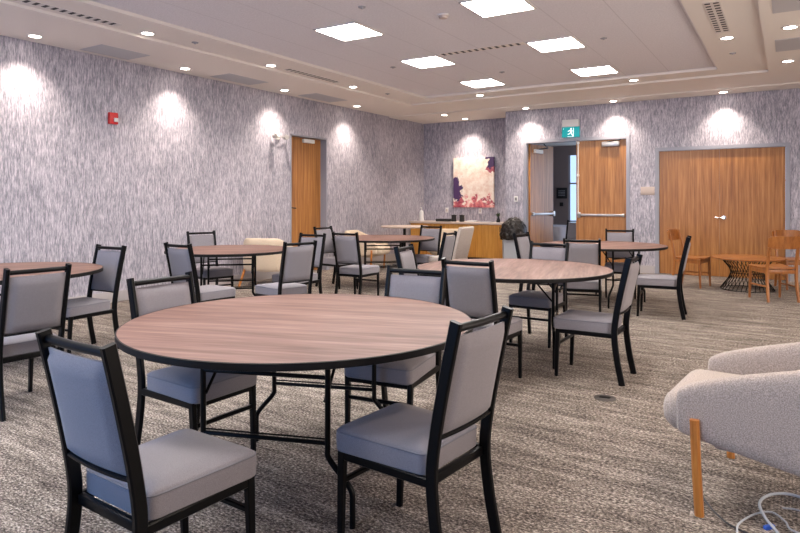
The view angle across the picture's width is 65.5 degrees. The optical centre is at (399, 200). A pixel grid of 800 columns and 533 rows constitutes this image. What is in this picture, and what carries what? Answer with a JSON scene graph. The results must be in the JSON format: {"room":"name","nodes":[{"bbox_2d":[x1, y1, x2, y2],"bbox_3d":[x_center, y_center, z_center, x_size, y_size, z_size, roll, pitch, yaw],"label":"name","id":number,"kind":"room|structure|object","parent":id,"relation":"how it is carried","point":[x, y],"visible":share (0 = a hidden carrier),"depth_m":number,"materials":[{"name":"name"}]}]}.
{"room":"banquet hall","nodes":[
{"label":"banquet hall","id":0,"kind":"room"},
{"bbox_2d":[0,35,423,297],"bbox_3d":[-3.809,-0.319,8.329,0.300,3.300,16.500,0,0,32],"label":"wall","id":1,"kind":"structure","parent":0,"point":[184,153],"depth_m":8.68,"materials":[{"name":"paper"}]},
{"bbox_2d":[108,112,117,124],"bbox_3d":[-3.733,-1.069,8.105,0.065,0.150,0.124,0,0,32],"label":"fire alarm","id":2,"kind":"object","parent":1,"relation":"attached to","point":[112,117],"visible":1,"depth_m":8.08,"materials":[{"name":"red plastic"}]},
{"bbox_2d":[68,271,279,302],"bbox_3d":[-4.996,1.261,6.128,0.015,0.140,11.510,0,0,32],"label":"baseboard","id":3,"kind":"structure","parent":1,"relation":"attached to","point":[123,294],"depth_m":9.54,"materials":[{"name":"grey paint"}]},
{"bbox_2d":[272,133,288,139],"bbox_3d":[-2.073,-1.094,10.699,0.137,0.091,0.347,0,0,32],"label":"emergency light","id":4,"kind":"object","parent":1,"relation":"attached to","point":[277,137],"visible":1,"depth_m":10.73,"materials":[{"name":"white plastic"}]},
{"bbox_2d":[290,133,326,269],"bbox_3d":[-1.792,0.071,11.549,0.294,2.520,1.040,0,0,32],"label":"door","id":5,"kind":"structure","parent":1,"relation":"in","point":[308,154],"depth_m":11.64,"materials":[{"name":"brown wood"}]},
{"bbox_2d":[329,254,395,269],"bbox_3d":[-0.587,1.261,13.167,0.015,0.140,2.880,0,0,32],"label":"baseboard","id":6,"kind":"structure","parent":1,"relation":"attached to","point":[389,257],"depth_m":13.39,"materials":[{"name":"grey paint"}]},
{"bbox_2d":[0,260,799,532],"bbox_3d":[1.055,1.381,5.176,11.890,0.100,16.700,0,0,32],"label":"floor","id":7,"kind":"structure","parent":0,"point":[564,459],"depth_m":3.38,"materials":[{"name":"carpet"}]},
{"bbox_2d":[0,263,71,421],"bbox_3d":[-2.466,0.871,4.027,0.574,0.929,0.416,0,0,35],"label":"dining chair","id":8,"kind":"object","parent":7,"relation":"on","point":[31,304],"visible":0.9,"depth_m":3.87,"materials":[{"name":"grey fabric"}]},
{"bbox_2d":[0,262,102,295],"bbox_3d":[-3.280,0.956,5.134,1.502,0.750,1.502,0,0,-22],"label":"round table","id":9,"kind":"object","parent":7,"relation":"on","point":[78,269],"visible":0.3,"depth_m":5.39,"materials":[{"name":"brown wood"}]},
{"bbox_2d":[54,244,126,353],"bbox_3d":[-2.787,0.871,5.494,0.416,0.929,0.574,0,0,29],"label":"dining chair","id":10,"kind":"object","parent":7,"relation":"on","point":[108,280],"visible":0.71,"depth_m":5.59,"materials":[{"name":"grey fabric"}]},
{"bbox_2d":[35,328,256,532],"bbox_3d":[-0.826,0.871,2.082,0.416,0.929,0.574,0,0,35],"label":"dining chair","id":11,"kind":"object","parent":7,"relation":"on","point":[163,481],"visible":1,"depth_m":1.94,"materials":[{"name":"grey fabric"}]},
{"bbox_2d":[126,271,256,450],"bbox_3d":[-1.095,0.871,3.272,0.574,0.929,0.416,0,0,34],"label":"dining chair","id":12,"kind":"object","parent":7,"relation":"on","point":[176,385],"visible":0.56,"depth_m":3.20,"materials":[{"name":"grey fabric"}]},
{"bbox_2d":[164,242,235,302],"bbox_3d":[-1.987,0.871,6.193,0.416,0.929,0.574,0,0,35],"label":"dining chair","id":13,"kind":"object","parent":7,"relation":"on","point":[180,261],"visible":0.59,"depth_m":6.00,"materials":[{"name":"grey fabric"}]},
{"bbox_2d":[186,230,233,286],"bbox_3d":[-2.485,0.871,8.124,0.416,0.929,0.574,0,0,-42],"label":"dining chair","id":14,"kind":"object","parent":7,"relation":"on","point":[215,272],"visible":0.52,"depth_m":8.18,"materials":[{"name":"grey fabric"}]},
{"bbox_2d":[164,245,282,295],"bbox_3d":[-2.027,0.956,7.406,1.462,0.750,1.462,0,0,-11],"label":"round table","id":15,"kind":"object","parent":7,"relation":"on","point":[213,250],"visible":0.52,"depth_m":7.21,"materials":[{"name":"brown wood"}]},
{"bbox_2d":[238,238,292,286],"bbox_3d":[-2.061,0.961,9.854,0.794,0.759,0.855,0,0,12],"label":"armchair","id":16,"kind":"object","parent":7,"relation":"on","point":[266,263],"visible":0.51,"depth_m":9.48,"materials":[{"name":"beige fabric"}]},
{"bbox_2d":[255,240,316,295],"bbox_3d":[-1.185,0.871,6.460,0.416,0.929,0.574,0,0,-44],"label":"dining chair","id":17,"kind":"object","parent":7,"relation":"on","point":[297,263],"visible":0.84,"depth_m":6.30,"materials":[{"name":"grey fabric"}]},
{"bbox_2d":[115,294,472,529],"bbox_3d":[-0.480,0.956,3.045,1.667,0.750,1.667,0,0,13],"label":"round table","id":18,"kind":"object","parent":7,"relation":"on","point":[267,335],"visible":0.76,"depth_m":2.71,"materials":[{"name":"brown wood"}]},
{"bbox_2d":[272,233,325,293],"bbox_3d":[-1.221,0.871,7.561,0.416,0.929,0.574,0,0,29],"label":"dining chair","id":19,"kind":"object","parent":7,"relation":"on","point":[317,277],"visible":0.37,"depth_m":7.65,"materials":[{"name":"grey fabric"}]},
{"bbox_2d":[313,226,356,288],"bbox_3d":[-1.007,0.871,9.647,0.574,0.929,0.416,0,0,37],"label":"dining chair","id":20,"kind":"object","parent":7,"relation":"on","point":[329,248],"visible":0.43,"depth_m":9.75,"materials":[{"name":"grey fabric"}]},
{"bbox_2d":[332,231,378,295],"bbox_3d":[-0.586,0.871,8.282,0.416,0.929,0.574,0,0,29],"label":"dining chair","id":21,"kind":"object","parent":7,"relation":"on","point":[346,248],"visible":0.98,"depth_m":8.11,"materials":[{"name":"grey fabric"}]},
{"bbox_2d":[344,230,389,265],"bbox_3d":[-0.660,0.961,11.975,0.855,0.759,0.794,0,0,18],"label":"armchair","id":22,"kind":"object","parent":7,"relation":"on","point":[370,253],"visible":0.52,"depth_m":11.63,"materials":[{"name":"beige fabric"}]},
{"bbox_2d":[373,244,389,255],"bbox_3d":[-0.558,0.946,11.943,0.640,0.185,0.555,0,0,18],"label":"seat cushion","id":23,"kind":"object","parent":22,"relation":"on","point":[378,252],"depth_m":11.68,"materials":[{"name":"beige fabric"}]},
{"bbox_2d":[332,235,434,288],"bbox_3d":[-0.260,0.956,9.709,1.602,0.750,1.602,0,0,-2],"label":"round table","id":24,"kind":"object","parent":7,"relation":"on","point":[365,239],"visible":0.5,"depth_m":9.35,"materials":[{"name":"brown wood"}]},
{"bbox_2d":[344,265,446,423],"bbox_3d":[-0.010,0.871,3.596,0.416,0.929,0.574,0,0,25],"label":"dining chair","id":25,"kind":"object","parent":7,"relation":"on","point":[407,374],"visible":0.48,"depth_m":3.48,"materials":[{"name":"grey fabric"}]},
{"bbox_2d":[381,225,425,265],"bbox_3d":[0.094,0.928,12.883,0.980,0.805,0.980,0,0,32],"label":"side table","id":26,"kind":"object","parent":7,"relation":"on","point":[404,227],"visible":0.62,"depth_m":12.72,"materials":[{"name":"beige wood"}]},
{"bbox_2d":[393,244,445,305],"bbox_3d":[0.279,0.871,5.595,0.574,0.929,0.416,0,0,22],"label":"dining chair","id":27,"kind":"object","parent":7,"relation":"on","point":[407,259],"visible":0.14,"depth_m":5.66,"materials":[{"name":"grey fabric"}]},
{"bbox_2d":[336,305,513,532],"bbox_3d":[0.092,0.871,2.405,0.574,0.929,0.416,0,0,38],"label":"dining chair","id":28,"kind":"object","parent":7,"relation":"on","point":[401,441],"visible":1,"depth_m":2.29,"materials":[{"name":"grey fabric"}]},
{"bbox_2d":[415,225,441,264],"bbox_3d":[0.372,0.871,10.012,0.416,0.929,0.574,0,0,33],"label":"dining chair","id":29,"kind":"object","parent":7,"relation":"on","point":[434,245],"visible":0.62,"depth_m":10.14,"materials":[{"name":"grey fabric"}]},
{"bbox_2d":[419,231,457,276],"bbox_3d":[0.428,0.871,8.276,0.574,0.929,0.416,0,0,27],"label":"dining chair","id":30,"kind":"object","parent":7,"relation":"on","point":[447,246],"visible":0.34,"depth_m":8.10,"materials":[{"name":"grey fabric"}]},
{"bbox_2d":[426,229,457,254],"bbox_3d":[0.946,0.961,12.446,0.794,0.759,0.855,0,0,12],"label":"armchair","id":31,"kind":"object","parent":7,"relation":"on","point":[443,230],"visible":0.12,"depth_m":12.73,"materials":[{"name":"beige fabric"}]},
{"bbox_2d":[429,226,473,261],"bbox_3d":[0.790,0.864,9.521,0.581,0.935,0.440,0,0,36],"label":"chair","id":32,"kind":"object","parent":7,"relation":"on","point":[464,234],"visible":0.52,"depth_m":9.36,"materials":[{"name":"beige fabric"}]},
{"bbox_2d":[411,223,502,258],"bbox_3d":[1.387,0.928,14.154,2.290,0.805,0.695,0,0,32],"label":"base cabinet","id":33,"kind":"object","parent":7,"relation":"on","point":[486,242],"visible":0.45,"depth_m":13.54,"materials":[{"name":"brown wood"}]},
{"bbox_2d":[409,220,503,224],"bbox_3d":[1.388,0.503,14.155,2.330,0.044,0.708,0,0,32],"label":"countertop","id":34,"kind":"structure","parent":33,"relation":"on","point":[424,221],"depth_m":13.85,"materials":[{"name":"beige stone"}]},
{"bbox_2d":[419,207,423,220],"bbox_3d":[0.503,0.320,14.560,0.104,0.320,0.104,0,0,32],"label":"soap bottle","id":35,"kind":"object","parent":34,"relation":"on","point":[421,213],"visible":1,"depth_m":14.52,"materials":[{"name":"white plastic"}]},
{"bbox_2d":[436,219,450,221],"bbox_3d":[1.021,0.450,14.238,0.340,0.060,0.240,0,0,32],"label":"serving tray","id":36,"kind":"object","parent":34,"relation":"on","point":[442,220],"visible":0.77,"depth_m":14.12,"materials":[{"name":"black plastic"}]},
{"bbox_2d":[451,215,456,221],"bbox_3d":[1.223,0.398,14.088,0.116,0.165,0.116,0,0,32],"label":"canister","id":37,"kind":"object","parent":34,"relation":"on","point":[453,219],"visible":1,"depth_m":14.04,"materials":[{"name":"black"}]},
{"bbox_2d":[459,214,464,221],"bbox_3d":[1.392,0.398,13.982,0.116,0.165,0.116,0,0,32],"label":"canister","id":38,"kind":"object","parent":34,"relation":"on","point":[461,217],"visible":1,"depth_m":13.94,"materials":[{"name":"black"}]},
{"bbox_2d":[441,257,522,377],"bbox_3d":[0.604,0.871,4.543,0.416,0.929,0.574,0,0,32],"label":"dining chair","id":39,"kind":"object","parent":7,"relation":"on","point":[472,291],"visible":0.55,"depth_m":4.33,"materials":[{"name":"grey fabric"}]},
{"bbox_2d":[499,217,526,258],"bbox_3d":[2.259,0.828,12.356,0.561,1.006,0.567,0,0,-37],"label":"potted plant","id":40,"kind":"object","parent":7,"relation":"on","point":[510,226],"visible":0.68,"depth_m":12.19,"materials":[{"name":"grey"}]},
{"bbox_2d":[417,258,613,368],"bbox_3d":[0.977,0.956,5.402,1.662,0.750,1.662,0,0,17],"label":"round table","id":41,"kind":"object","parent":7,"relation":"on","point":[507,270],"visible":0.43,"depth_m":5.16,"materials":[{"name":"brown wood"}]},
{"bbox_2d":[509,241,568,347],"bbox_3d":[1.335,0.871,5.934,0.416,0.929,0.574,0,0,33],"label":"dining chair","id":42,"kind":"object","parent":7,"relation":"on","point":[528,299],"visible":0.68,"depth_m":5.88,"materials":[{"name":"grey fabric"}]},
{"bbox_2d":[513,232,567,306],"bbox_3d":[1.749,0.871,7.755,0.574,0.929,0.416,0,0,37],"label":"dining chair","id":43,"kind":"object","parent":7,"relation":"on","point":[522,244],"visible":0.23,"depth_m":7.82,"materials":[{"name":"grey fabric"}]},
{"bbox_2d":[563,238,601,311],"bbox_3d":[2.033,0.871,6.930,0.416,0.929,0.574,0,0,18],"label":"dining chair","id":44,"kind":"object","parent":7,"relation":"on","point":[583,253],"visible":0.49,"depth_m":6.70,"materials":[{"name":"grey fabric"}]},
{"bbox_2d":[554,253,642,385],"bbox_3d":[1.509,0.871,4.738,0.574,0.929,0.416,0,0,33],"label":"dining chair","id":45,"kind":"object","parent":7,"relation":"on","point":[573,322],"visible":1,"depth_m":4.61,"materials":[{"name":"grey fabric"}]},
{"bbox_2d":[541,241,667,308],"bbox_3d":[2.660,0.956,8.194,1.602,0.750,1.602,0,0,-37],"label":"round table","id":46,"kind":"object","parent":7,"relation":"on","point":[606,246],"visible":0.52,"depth_m":7.84,"materials":[{"name":"brown wood"}]},
{"bbox_2d":[594,394,615,401],"bbox_3d":[1.379,1.327,4.184,0.144,0.009,0.144,0,0,32],"label":"floor outlet","id":47,"kind":"object","parent":7,"relation":"on","point":[601,397],"visible":1,"depth_m":4.17,"materials":[{"name":"grey metal"}]},
{"bbox_2d":[604,228,635,298],"bbox_3d":[3.079,0.871,8.704,0.416,0.929,0.574,0,0,18],"label":"dining chair","id":48,"kind":"object","parent":7,"relation":"on","point":[609,236],"visible":0.45,"depth_m":8.88,"materials":[{"name":"grey fabric"}]},
{"bbox_2d":[636,235,691,319],"bbox_3d":[3.053,0.871,7.198,0.574,0.929,0.416,0,0,27],"label":"dining chair","id":49,"kind":"object","parent":7,"relation":"on","point":[657,281],"visible":0.97,"depth_m":7.04,"materials":[{"name":"grey fabric"}]},
{"bbox_2d":[667,229,710,288],"bbox_3d":[4.498,0.897,9.730,0.450,0.872,0.562,0,0,-44],"label":"wooden chair","id":50,"kind":"object","parent":7,"relation":"on","point":[673,234],"visible":0.77,"depth_m":9.68,"materials":[{"name":"brown wood"}]},
{"bbox_2d":[703,496,748,532],"bbox_3d":[1.485,1.325,2.488,0.187,0.008,0.703,0,0,-34],"label":"cable","id":51,"kind":"object","parent":7,"relation":"on","point":[704,499],"visible":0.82,"depth_m":2.59,"materials":[{"name":"grey plastic"}]},
{"bbox_2d":[663,342,799,517],"bbox_3d":[1.681,0.961,2.775,0.855,0.759,0.794,0,0,37],"label":"armchair","id":52,"kind":"object","parent":7,"relation":"on","point":[746,403],"visible":1,"depth_m":2.57,"materials":[{"name":"beige fabric"}]},
{"bbox_2d":[663,369,737,427],"bbox_3d":[1.595,0.946,2.839,0.640,0.185,0.555,0,0,37],"label":"armrest","id":53,"kind":"object","parent":52,"relation":"on","point":[669,406],"depth_m":2.95,"materials":[{"name":"beige fabric"}]},
{"bbox_2d":[711,255,784,292],"bbox_3d":[5.191,1.091,9.303,0.960,0.480,0.960,0,0,32],"label":"coffee table","id":54,"kind":"object","parent":7,"relation":"on","point":[743,258],"visible":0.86,"depth_m":9.19,"materials":[{"name":"brown wood"}]},
{"bbox_2d":[736,511,799,532],"bbox_3d":[1.522,1.321,2.539,0.368,0.017,0.235,0,0,8],"label":"cable","id":55,"kind":"object","parent":7,"relation":"on","point":[751,515],"visible":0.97,"depth_m":2.57,"materials":[{"name":"grey plastic"}]},
{"bbox_2d":[763,524,777,529],"bbox_3d":[1.503,1.323,2.523,0.065,0.016,0.018,0,0,-20],"label":"plug","id":56,"kind":"object","parent":7,"relation":"on","point":[767,526],"visible":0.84,"depth_m":2.51,"materials":[{"name":"blue plastic"}]},
{"bbox_2d":[748,236,799,302],"bbox_3d":[5.000,0.897,8.271,0.450,0.872,0.562,0,0,1],"label":"wooden chair","id":57,"kind":"object","parent":7,"relation":"on","point":[776,242],"visible":1,"depth_m":8.12,"materials":[{"name":"brown wood"}]},
{"bbox_2d":[758,492,799,532],"bbox_3d":[1.576,1.318,2.564,0.569,0.022,0.273,0,0,-37],"label":"cable","id":58,"kind":"object","parent":7,"relation":"on","point":[761,499],"visible":1,"depth_m":2.73,"materials":[{"name":"grey plastic"}]},
{"bbox_2d":[771,230,799,289],"bbox_3d":[5.998,0.897,9.472,0.450,0.872,0.562,0,0,10],"label":"wooden chair","id":59,"kind":"object","parent":7,"relation":"on","point":[788,260],"visible":0.48,"depth_m":9.64,"materials":[{"name":"brown wood"}]},
{"bbox_2d":[0,0,799,116],"bbox_3d":[0.687,-1.912,4.492,11.390,0.118,14.750,0,0,32],"label":"ceiling","id":60,"kind":"structure","parent":0,"point":[643,36],"depth_m":7.60,"materials":[{"name":"paint"}]},
{"bbox_2d":[26,34,43,37],"bbox_3d":[-4.113,-1.849,7.010,0.170,0.009,0.170,0,0,32],"label":"recessed light","id":61,"kind":"object","parent":60,"relation":"in","point":[27,35],"visible":1,"depth_m":7.00,"materials":[{"name":"white"}]},
{"bbox_2d":[16,0,121,25],"bbox_3d":[-3.376,-1.881,6.114,0.110,0.006,1.350,0,0,32],"label":"ceiling vent","id":62,"kind":"object","parent":60,"relation":"in","point":[39,4],"visible":1,"depth_m":6.22,"materials":[{"name":"white"}]},
{"bbox_2d":[80,44,149,59],"bbox_3d":[-3.559,-1.849,7.784,0.460,0.007,0.660,0,0,32],"label":"ceiling vent","id":63,"kind":"object","parent":60,"relation":"in","point":[100,49],"visible":1,"depth_m":7.76,"materials":[{"name":"grey metal"}]},
{"bbox_2d":[140,31,155,35],"bbox_3d":[-2.842,-1.879,7.006,0.170,0.009,0.170,0,0,32],"label":"recessed light","id":64,"kind":"object","parent":60,"relation":"in","point":[148,33],"visible":1,"depth_m":7.01,"materials":[{"name":"white"}]},
{"bbox_2d":[179,67,190,69],"bbox_3d":[-3.016,-1.849,8.730,0.170,0.009,0.170,0,0,32],"label":"recessed light","id":65,"kind":"object","parent":60,"relation":"in","point":[181,68],"visible":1,"depth_m":8.72,"materials":[{"name":"white plastic"}]},
{"bbox_2d":[210,73,267,84],"bbox_3d":[-2.452,-1.849,9.521,0.420,0.007,0.800,0,0,32],"label":"ceiling vent","id":66,"kind":"object","parent":60,"relation":"in","point":[230,77],"visible":1,"depth_m":9.50,"materials":[{"name":"grey metal"}]},
{"bbox_2d":[265,64,276,66],"bbox_3d":[-1.799,-1.879,8.678,0.170,0.009,0.170,0,0,32],"label":"recessed light","id":67,"kind":"object","parent":60,"relation":"in","point":[267,65],"visible":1,"depth_m":8.67,"materials":[{"name":"white"}]},
{"bbox_2d":[284,68,339,82],"bbox_3d":[-1.303,-1.881,9.417,0.110,0.006,1.200,0,0,32],"label":"ceiling vent","id":68,"kind":"object","parent":60,"relation":"in","point":[289,69],"visible":1,"depth_m":9.36,"materials":[{"name":"white metal"}]},
{"bbox_2d":[298,93,346,101],"bbox_3d":[-1.383,-1.849,11.235,0.420,0.007,0.900,0,0,32],"label":"ceiling vent","id":69,"kind":"object","parent":60,"relation":"in","point":[317,96],"visible":1,"depth_m":11.18,"materials":[{"name":"grey metal"}]},
{"bbox_2d":[313,22,384,41],"bbox_3d":[-0.576,-1.915,7.078,0.580,0.012,0.580,0,0,32],"label":"recessed light","id":70,"kind":"object","parent":60,"relation":"in","point":[350,31],"visible":1,"depth_m":7.04,"materials":[{"name":"white plastic"}]},
{"bbox_2d":[400,55,455,68],"bbox_3d":[0.393,-1.915,8.630,0.580,0.012,0.580,0,0,32],"label":"recessed light","id":71,"kind":"object","parent":60,"relation":"in","point":[430,61],"visible":1,"depth_m":8.63,"materials":[{"name":"white plastic"}]},
{"bbox_2d":[437,13,448,18],"bbox_3d":[0.446,-1.900,6.440,0.124,0.042,0.124,0,0,32],"label":"smoke detector","id":72,"kind":"object","parent":60,"relation":"attached to","point":[441,15],"visible":1,"depth_m":6.41,"materials":[{"name":"white plastic"}]},
{"bbox_2d":[459,78,505,87],"bbox_3d":[1.351,-1.915,10.166,0.580,0.012,0.580,0,0,32],"label":"recessed light","id":73,"kind":"object","parent":60,"relation":"in","point":[488,82],"visible":1,"depth_m":10.18,"materials":[{"name":"white plastic"}]},
{"bbox_2d":[440,42,525,55],"bbox_3d":[1.032,-1.918,7.889,1.150,0.006,0.110,0,0,32],"label":"ceiling vent","id":74,"kind":"object","parent":60,"relation":"in","point":[519,43],"visible":1,"depth_m":7.85,"materials":[{"name":"black metal"}]},
{"bbox_2d":[458,0,536,17],"bbox_3d":[0.964,-1.915,6.117,0.580,0.012,0.580,0,0,32],"label":"recessed light","id":75,"kind":"object","parent":60,"relation":"in","point":[483,8],"visible":1,"depth_m":6.14,"materials":[{"name":"white plastic"}]},
{"bbox_2d":[525,36,585,52],"bbox_3d":[1.922,-1.915,7.653,0.580,0.012,0.580,0,0,32],"label":"recessed light","id":76,"kind":"object","parent":60,"relation":"in","point":[569,42],"visible":1,"depth_m":7.63,"materials":[{"name":"white plastic"}]},
{"bbox_2d":[569,65,618,76],"bbox_3d":[2.882,-1.915,9.210,0.580,0.012,0.580,0,0,32],"label":"recessed light","id":77,"kind":"object","parent":60,"relation":"in","point":[606,69],"visible":1,"depth_m":9.16,"materials":[{"name":"white plastic"}]},
{"bbox_2d":[389,82,799,119],"bbox_3d":[4.724,-1.857,10.964,11.390,0.052,0.505,0,0,32],"label":"ceiling beam","id":78,"kind":"structure","parent":60,"relation":"attached to","point":[792,85],"depth_m":11.40,"materials":[{"name":"beige paint"}]},
{"bbox_2d":[702,1,729,33],"bbox_3d":[3.285,-1.881,6.437,0.150,0.006,1.250,0,0,32],"label":"ceiling vent","id":79,"kind":"object","parent":60,"relation":"in","point":[714,10],"visible":1,"depth_m":6.36,"materials":[{"name":"white metal"}]},
{"bbox_2d":[719,36,734,39],"bbox_3d":[3.789,-1.879,7.207,0.170,0.009,0.170,0,0,32],"label":"recessed light","id":80,"kind":"object","parent":60,"relation":"in","point":[724,37],"visible":1,"depth_m":7.20,"materials":[{"name":"white"}]},
{"bbox_2d":[771,0,799,13],"bbox_3d":[3.880,-1.849,5.653,0.860,0.007,0.660,0,0,32],"label":"ceiling vent","id":81,"kind":"object","parent":60,"relation":"in","point":[778,6],"visible":1,"depth_m":5.90,"materials":[{"name":"white metal"}]},
{"bbox_2d":[775,37,799,51],"bbox_3d":[4.870,-1.849,7.239,0.860,0.007,0.660,0,0,32],"label":"ceiling vent","id":82,"kind":"object","parent":60,"relation":"in","point":[788,44],"visible":1,"depth_m":7.38,"materials":[{"name":"grey metal"}]},
{"bbox_2d":[781,59,795,62],"bbox_3d":[5.156,-1.849,8.264,0.170,0.009,0.170,0,0,32],"label":"recessed light","id":83,"kind":"object","parent":60,"relation":"in","point":[791,60],"visible":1,"depth_m":8.27,"materials":[{"name":"white"}]},
{"bbox_2d":[781,25,799,29],"bbox_3d":[4.172,-1.849,6.649,0.170,0.009,0.170,0,0,32],"label":"recessed light","id":84,"kind":"object","parent":60,"relation":"in","point":[789,27],"visible":1,"depth_m":6.65,"materials":[{"name":"white"}]},
{"bbox_2d":[407,112,505,123],"bbox_3d":[1.380,-1.868,13.963,2.540,0.030,1.045,0,0,32],"label":"ceiling","id":85,"kind":"structure","parent":0,"point":[496,115],"depth_m":14.07,"materials":[{"name":"beige paint"}]},
{"bbox_2d":[424,118,505,221],"bbox_3d":[1.710,-0.319,14.492,2.540,3.300,0.200,0,0,32],"label":"wall","id":86,"kind":"structure","parent":0,"point":[445,141],"depth_m":14.61,"materials":[{"name":"paint"}]},
{"bbox_2d":[453,157,494,207],"bbox_3d":[1.699,-0.414,14.342,1.020,1.150,0.055,0,0,32],"label":"painting","id":87,"kind":"object","parent":86,"relation":"attached to","point":[474,177],"visible":1,"depth_m":14.30},
{"bbox_2d":[536,142,575,146],"bbox_3d":[4.529,-1.444,14.061,7.200,0.050,4.145,0,0,32],"label":"ceiling","id":88,"kind":"structure","parent":0,"point":[546,144],"depth_m":15.79,"materials":[{"name":"beige paint"}]},
{"bbox_2d":[551,146,567,224],"bbox_3d":[3.415,-0.069,16.846,2.360,2.800,0.200,0,0,32],"label":"wall","id":89,"kind":"structure","parent":0,"point":[560,153],"depth_m":16.25,"materials":[{"name":"grey paint"}]},
{"bbox_2d":[556,188,566,198],"bbox_3d":[4.213,-0.189,16.199,0.280,0.280,0.033,0,0,32],"label":"wall frame","id":90,"kind":"object","parent":89,"relation":"attached to","point":[561,193],"visible":1,"depth_m":16.19,"materials":[{"name":"black plastic"}]},
{"bbox_2d":[568,145,785,256],"bbox_3d":[6.469,-0.069,14.941,4.840,2.800,0.200,0,0,32],"label":"wall window","id":91,"kind":"structure","parent":89,"relation":"in","point":[571,149],"depth_m":16.08,"materials":[{"name":"grey"}]},
{"bbox_2d":[568,147,785,229],"bbox_3d":[6.448,-0.069,14.907,4.840,2.200,0.080,0,0,32],"label":"window","id":92,"kind":"structure","parent":91,"relation":"attached to","point":[571,158],"depth_m":16.14,"materials":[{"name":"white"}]},
{"bbox_2d":[506,88,799,280],"bbox_3d":[5.989,-0.319,10.591,8.850,3.300,0.200,0,0,32],"label":"wall","id":93,"kind":"structure","parent":0,"point":[772,116],"depth_m":11.33,"materials":[{"name":"paper"}]},
{"bbox_2d":[562,119,579,137],"bbox_3d":[3.321,-1.399,12.096,0.340,0.340,0.070,0,0,32],"label":"exit sign","id":94,"kind":"object","parent":93,"relation":"attached to","point":[570,128],"visible":1,"depth_m":12.07,"materials":[{"name":"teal plastic"}]},
{"bbox_2d":[523,135,629,265],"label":"door","id":95,"kind":"structure","parent":93,"relation":"in","point":[603,162],"depth_m":11.98,"materials":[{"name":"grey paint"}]},
{"bbox_2d":[641,187,654,194],"bbox_3d":[4.528,-0.174,11.377,0.240,0.150,0.012,0,0,32],"label":"wall sign","id":96,"kind":"object","parent":93,"relation":"attached to","point":[644,190],"visible":1,"depth_m":11.37,"materials":[{"name":"beige plastic"}]},
{"bbox_2d":[640,265,799,281],"bbox_3d":[5.932,1.261,10.499,8.850,0.140,0.015,0,0,32],"label":"baseboard","id":97,"kind":"structure","parent":93,"relation":"attached to","point":[643,268],"depth_m":11.34,"materials":[{"name":"grey paint"}]},
{"bbox_2d":[655,142,789,281],"bbox_3d":[5.569,0.189,10.834,2.080,2.285,0.232,0,0,32],"label":"door","id":98,"kind":"structure","parent":93,"relation":"in","point":[730,199],"depth_m":10.77,"materials":[{"name":"brown wood"}]},
{"bbox_3d":[4.806,1.381,14.505,7.200,0.100,3.100,0,0,32],"label":"floor","id":99,"kind":"structure","parent":0,"visible":0},
{"bbox_2d":[560,220,575,240],"bbox_3d":[3.667,0.871,13.394,0.416,0.929,0.574,0,0,-11],"label":"dining chair","id":100,"kind":"object","parent":99,"relation":"on","point":[571,225],"visible":0.28,"depth_m":13.14,"materials":[{"name":"grey fabric"}]},
{"bbox_3d":[3.433,0.958,14.477,1.200,0.745,1.200,0,0,32],"label":"banquet table","id":101,"kind":"object","parent":99,"relation":"on","visible":0},
{"bbox_2d":[553,225,566,240],"bbox_3d":[3.433,0.867,14.477,1.346,0.568,1.346,0,0,32],"label":"tablecloth","id":102,"kind":"object","parent":101,"relation":"on","point":[559,231],"visible":0.21,"depth_m":13.87,"materials":[{"name":"grey fabric"}]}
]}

